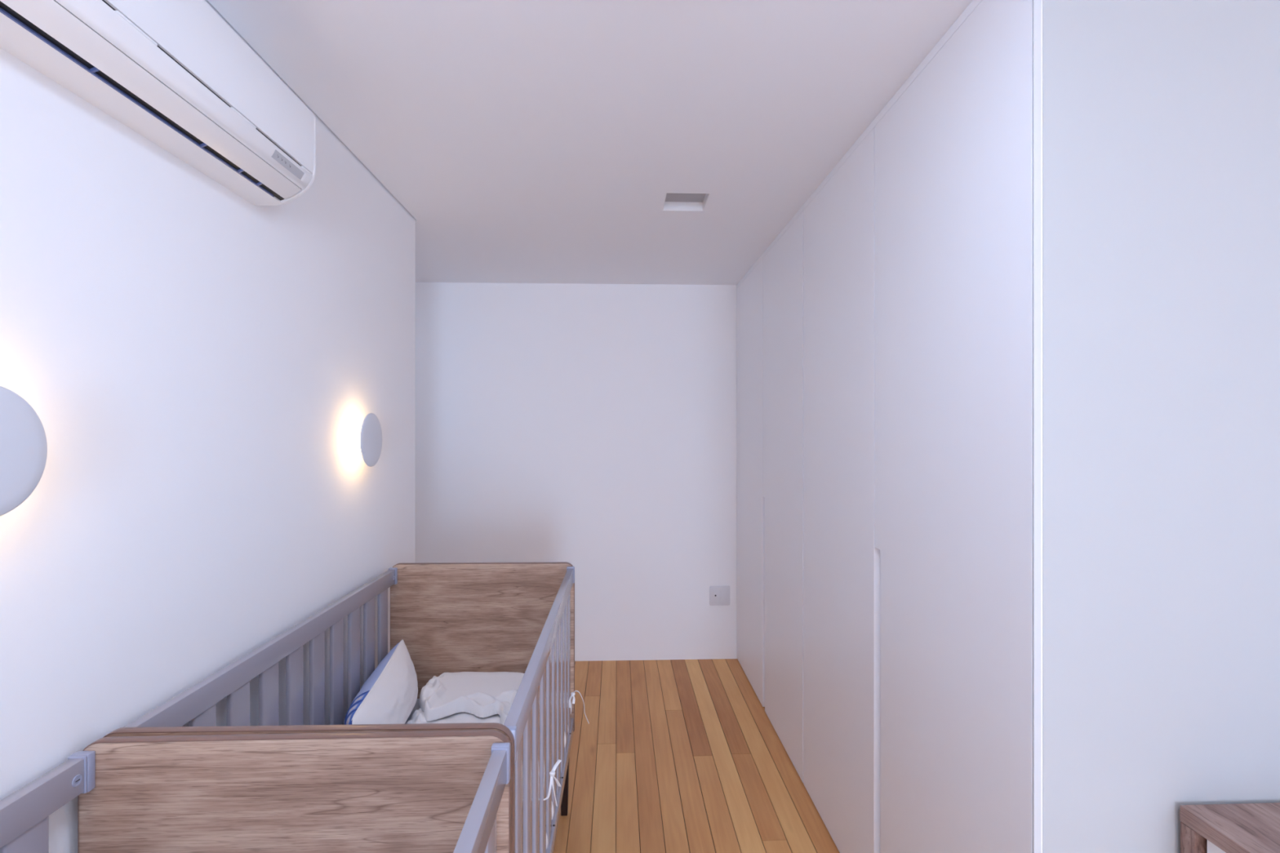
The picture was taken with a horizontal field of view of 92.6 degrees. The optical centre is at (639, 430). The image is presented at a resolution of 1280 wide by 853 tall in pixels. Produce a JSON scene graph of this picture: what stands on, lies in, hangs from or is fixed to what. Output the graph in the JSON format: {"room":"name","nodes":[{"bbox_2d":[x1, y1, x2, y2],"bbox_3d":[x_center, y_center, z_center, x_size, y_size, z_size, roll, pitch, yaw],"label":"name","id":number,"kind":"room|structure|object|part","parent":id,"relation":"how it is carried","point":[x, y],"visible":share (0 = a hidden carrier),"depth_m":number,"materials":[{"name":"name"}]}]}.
{"room":"nursery","nodes":[
{"label":"nursery","id":0,"kind":"room"},
{"bbox_2d":[0,0,415,852],"bbox_3d":[-0.941,0.256,-1.882,0.120,2.613,9.550,0,0,-2],"label":"wall","id":1,"kind":"structure","parent":0,"point":[197,362],"depth_m":1.31,"materials":[{"name":"white paint"}]},
{"bbox_2d":[0,386,47,515],"bbox_3d":[-0.949,0.030,0.854,0.072,0.194,0.194,0,0,-2],"label":"wall lamp","id":2,"kind":"object","parent":1,"relation":"attached to","point":[23,438],"visible":1,"depth_m":0.90,"materials":[{"name":"white plastic"}]},
{"bbox_2d":[0,0,316,205],"bbox_3d":[-0.920,-0.730,1.221,0.158,0.277,0.790,0,0,-2],"label":"air conditioner","id":3,"kind":"object","parent":1,"relation":"attached to","point":[174,73],"visible":1,"depth_m":1.17,"materials":[{"name":"white plastic"}]},
{"bbox_3d":[-0.920,-0.770,1.221,0.158,0.195,0.764,0,0,-2],"label":"panel","id":4,"kind":"part","parent":3,"relation":"part of","materials":[{"name":"white plastic"}]},
{"bbox_2d":[348,413,382,466],"bbox_3d":[-1.001,0.035,2.213,0.072,0.194,0.194,0,0,-2],"label":"wall lamp","id":5,"kind":"object","parent":1,"relation":"attached to","point":[366,439],"visible":1,"depth_m":2.18,"materials":[{"name":"white plastic"}]},
{"bbox_2d":[351,425,361,453],"bbox_3d":[-1.004,0.035,2.213,0.046,0.108,0.108,0,0,-2],"label":"diffuser","id":6,"kind":"object","parent":5,"relation":"attached to","point":[355,433],"depth_m":2.17,"materials":[{"name":"white plastic"}]},
{"bbox_3d":[-0.971,0.035,2.215,0.012,0.194,0.194,0,0,-2],"label":"lamp shade","id":7,"kind":"part","parent":5,"relation":"part of","materials":[{"name":"white paint"}]},
{"bbox_2d":[415,282,737,661],"bbox_3d":[-0.490,0.256,4.194,3.540,2.613,0.120,0,0,-2],"label":"wall","id":8,"kind":"structure","parent":0,"point":[592,428],"depth_m":4.14,"materials":[{"name":"white paint"}]},
{"bbox_2d":[709,585,729,605],"bbox_3d":[0.544,1.128,4.169,0.140,0.132,0.010,0,0,-2],"label":"wall socket","id":9,"kind":"object","parent":8,"relation":"attached to","point":[718,595],"visible":1,"depth_m":4.17,"materials":[{"name":"white plastic"}]},
{"bbox_2d":[207,0,973,284],"bbox_3d":[-0.195,-1.021,-1.183,3.960,0.060,10.890,0,0,-2],"label":"ceiling","id":10,"kind":"structure","parent":0,"point":[523,141],"depth_m":1.90,"materials":[{"name":"white paint"}]},
{"bbox_2d":[662,193,710,210],"bbox_3d":[0.198,-1.032,2.660,0.185,0.078,0.201,0,0,-2],"label":"recessed light","id":11,"kind":"object","parent":10,"relation":"in","point":[673,202],"visible":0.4,"depth_m":2.75,"materials":[{"name":"white plastic"}]},
{"bbox_2d":[665,193,706,202],"bbox_3d":[0.198,-1.032,2.660,0.179,0.006,0.195,0,0,-2],"label":"diffuser","id":12,"kind":"object","parent":11,"relation":"attached to","point":[670,197],"depth_m":2.71,"materials":[{"name":"grey plastic"}]},
{"bbox_2d":[553,658,839,852],"bbox_3d":[-0.217,1.564,-1.614,4.070,0.003,11.749,0,0,-2],"label":"floor","id":13,"kind":"structure","parent":0,"point":[672,756],"depth_m":2.81,"materials":[{"name":"brown wood"}]},
{"bbox_2d":[0,729,511,852],"bbox_3d":[-0.579,1.052,0.395,0.748,1.020,1.401,0,0,-2],"label":"crib","id":14,"kind":"object","parent":13,"relation":"on","point":[412,791],"visible":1,"depth_m":1.07,"materials":[{"name":"brown wood"}]},
{"bbox_3d":[-0.936,0.589,0.382,0.025,0.058,1.362,0,0,-2],"label":"rail","id":15,"kind":"part","parent":14,"relation":"part of","materials":[{"name":"grey paint"}]},
{"bbox_3d":[-0.221,0.589,0.409,0.025,0.058,1.362,0,0,-2],"label":"rail","id":16,"kind":"part","parent":14,"relation":"part of","materials":[{"name":"grey paint"}]},
{"bbox_2d":[103,561,574,852],"bbox_3d":[-0.623,1.052,1.807,0.748,1.020,1.401,0,0,-1],"label":"crib","id":17,"kind":"object","parent":13,"relation":"on","point":[451,617],"visible":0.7,"depth_m":1.97,"materials":[{"name":"brown wood"}]},
{"bbox_3d":[-0.981,0.589,1.797,0.025,0.058,1.362,0,0,-1],"label":"rail","id":18,"kind":"part","parent":17,"relation":"part of","materials":[{"name":"grey paint"}]},
{"bbox_3d":[-0.605,0.889,1.116,0.742,0.691,0.018,0,0,-1],"label":"panel","id":19,"kind":"part","parent":17,"relation":"part of","materials":[{"name":"brown wood"}]},
{"bbox_2d":[404,698,420,724],"bbox_3d":[-0.624,1.139,1.806,0.638,0.120,1.350,0,0,-1],"label":"mattress","id":20,"kind":"object","parent":17,"relation":"on","point":[416,706],"visible":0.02,"depth_m":2.37,"materials":[{"name":"white fabric"}]},
{"bbox_2d":[406,707,500,724],"bbox_3d":[-0.582,1.047,2.074,0.525,0.064,0.690,0,0,-2],"label":"sheet","id":21,"kind":"object","parent":20,"relation":"on","point":[417,717],"visible":0.06,"depth_m":2.21,"materials":[{"name":"white fabric"}]},
{"bbox_2d":[344,639,417,724],"bbox_3d":[-0.874,0.931,2.093,0.174,0.208,0.687,0,0,-12],"label":"pillow","id":22,"kind":"object","parent":21,"relation":"on","point":[388,695],"visible":0.73,"depth_m":2.04,"materials":[{"name":"white fabric"}]},
{"bbox_2d":[418,671,524,724],"bbox_3d":[-0.590,0.999,2.297,0.507,0.081,0.360,0,0,-2],"label":"blanket","id":23,"kind":"object","parent":21,"relation":"on","point":[478,694],"visible":0.66,"depth_m":2.30,"materials":[{"name":"white fabric"}]},
{"bbox_3d":[-0.641,0.889,2.497,0.742,0.691,0.018,0,0,-1],"label":"panel","id":24,"kind":"part","parent":17,"relation":"part of","materials":[{"name":"brown wood"}]},
{"bbox_3d":[-0.265,0.589,1.816,0.025,0.058,1.362,0,0,-1],"label":"rail","id":25,"kind":"part","parent":17,"relation":"part of","materials":[{"name":"grey paint"}]},
{"bbox_3d":[-0.265,1.199,1.816,0.025,0.050,1.362,0,0,-1],"label":"rail","id":26,"kind":"part","parent":17,"relation":"part of","materials":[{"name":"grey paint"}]},
{"bbox_3d":[-0.307,1.392,2.481,0.042,0.340,0.044,0,0,-1],"label":"leg","id":27,"kind":"part","parent":17,"relation":"part of","materials":[{"name":"black wood"}]},
{"bbox_2d":[543,690,589,848],"bbox_3d":[-0.243,1.061,1.821,0.118,0.257,1.320,0,0,-1],"label":"pad","id":28,"kind":"object","parent":17,"relation":"on","point":[552,773],"visible":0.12,"depth_m":1.71,"materials":[{"name":"white fabric"}]},
{"bbox_2d":[737,205,803,782],"bbox_3d":[0.989,0.286,3.446,0.600,2.552,1.486,0,0,-2],"label":"wardrobe","id":29,"kind":"object","parent":13,"relation":"on","point":[770,295],"visible":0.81,"depth_m":3.20,"materials":[{"name":"white paint"}]},
{"bbox_3d":[0.685,0.295,3.806,0.020,2.520,0.737,0,0,-2],"label":"door","id":30,"kind":"part","parent":29,"relation":"part of","materials":[{"name":"white paint"}]},
{"bbox_3d":[0.714,0.295,3.064,0.020,2.520,0.737,0,0,-2],"label":"door","id":31,"kind":"part","parent":29,"relation":"part of","materials":[{"name":"white paint"}]},
{"bbox_2d":[803,0,1040,852],"bbox_3d":[1.046,0.286,1.956,0.601,2.553,1.490,0,0,-2],"label":"wardrobe","id":32,"kind":"object","parent":13,"relation":"on","point":[918,242],"depth_m":1.59,"materials":[{"name":"white paint"}]},
{"bbox_3d":[0.742,0.295,2.318,0.020,2.520,0.736,0,0,-2],"label":"door","id":33,"kind":"part","parent":32,"relation":"part of","materials":[{"name":"white paint"}]},
{"bbox_3d":[0.769,0.964,1.925,0.004,1.183,0.054,0,0,-2],"label":"finger pull","id":34,"kind":"part","parent":32,"relation":"part of","materials":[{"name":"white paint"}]},
{"bbox_3d":[0.770,0.295,1.577,0.020,2.520,0.736,0,0,-2],"label":"door","id":35,"kind":"part","parent":32,"relation":"part of","materials":[{"name":"white paint"}]},
{"bbox_3d":[0.781,0.286,1.202,0.014,2.552,0.002,0,0,-2],"label":"wardrobe end panel","id":36,"kind":"part","parent":32,"relation":"part of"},
{"bbox_2d":[1040,0,1042,852],"bbox_3d":[0.791,0.285,1.207,0.006,2.553,0.004,0,0,-2],"label":"trim","id":37,"kind":"structure","parent":32,"relation":"attached to","point":[1041,0],"depth_m":1.21,"materials":[{"name":"white paint"}]},
{"bbox_2d":[1179,802,1279,852],"bbox_3d":[1.331,1.149,0.811,0.511,0.826,0.800,0,0,-2],"label":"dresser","id":38,"kind":"object","parent":13,"relation":"on","point":[1236,828],"visible":1,"depth_m":1.16,"materials":[{"name":"brown wood"}]},
{"bbox_3d":[1.317,1.165,1.196,0.509,0.794,0.031,0,0,-2],"label":"panel","id":39,"kind":"part","parent":38,"relation":"part of","materials":[{"name":"brown wood"}]},
{"bbox_3d":[1.102,0.865,0.802,0.018,0.178,0.727,0,0,-2],"label":"drawer","id":40,"kind":"part","parent":38,"relation":"part of","materials":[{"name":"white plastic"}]},
{"bbox_2d":[1042,0,1279,852],"bbox_3d":[1.244,0.256,1.230,0.901,2.613,0.020,0,0,-2],"label":"wall","id":41,"kind":"structure","parent":0,"point":[1161,118],"depth_m":1.21,"materials":[{"name":"grey paint"}]}
]}

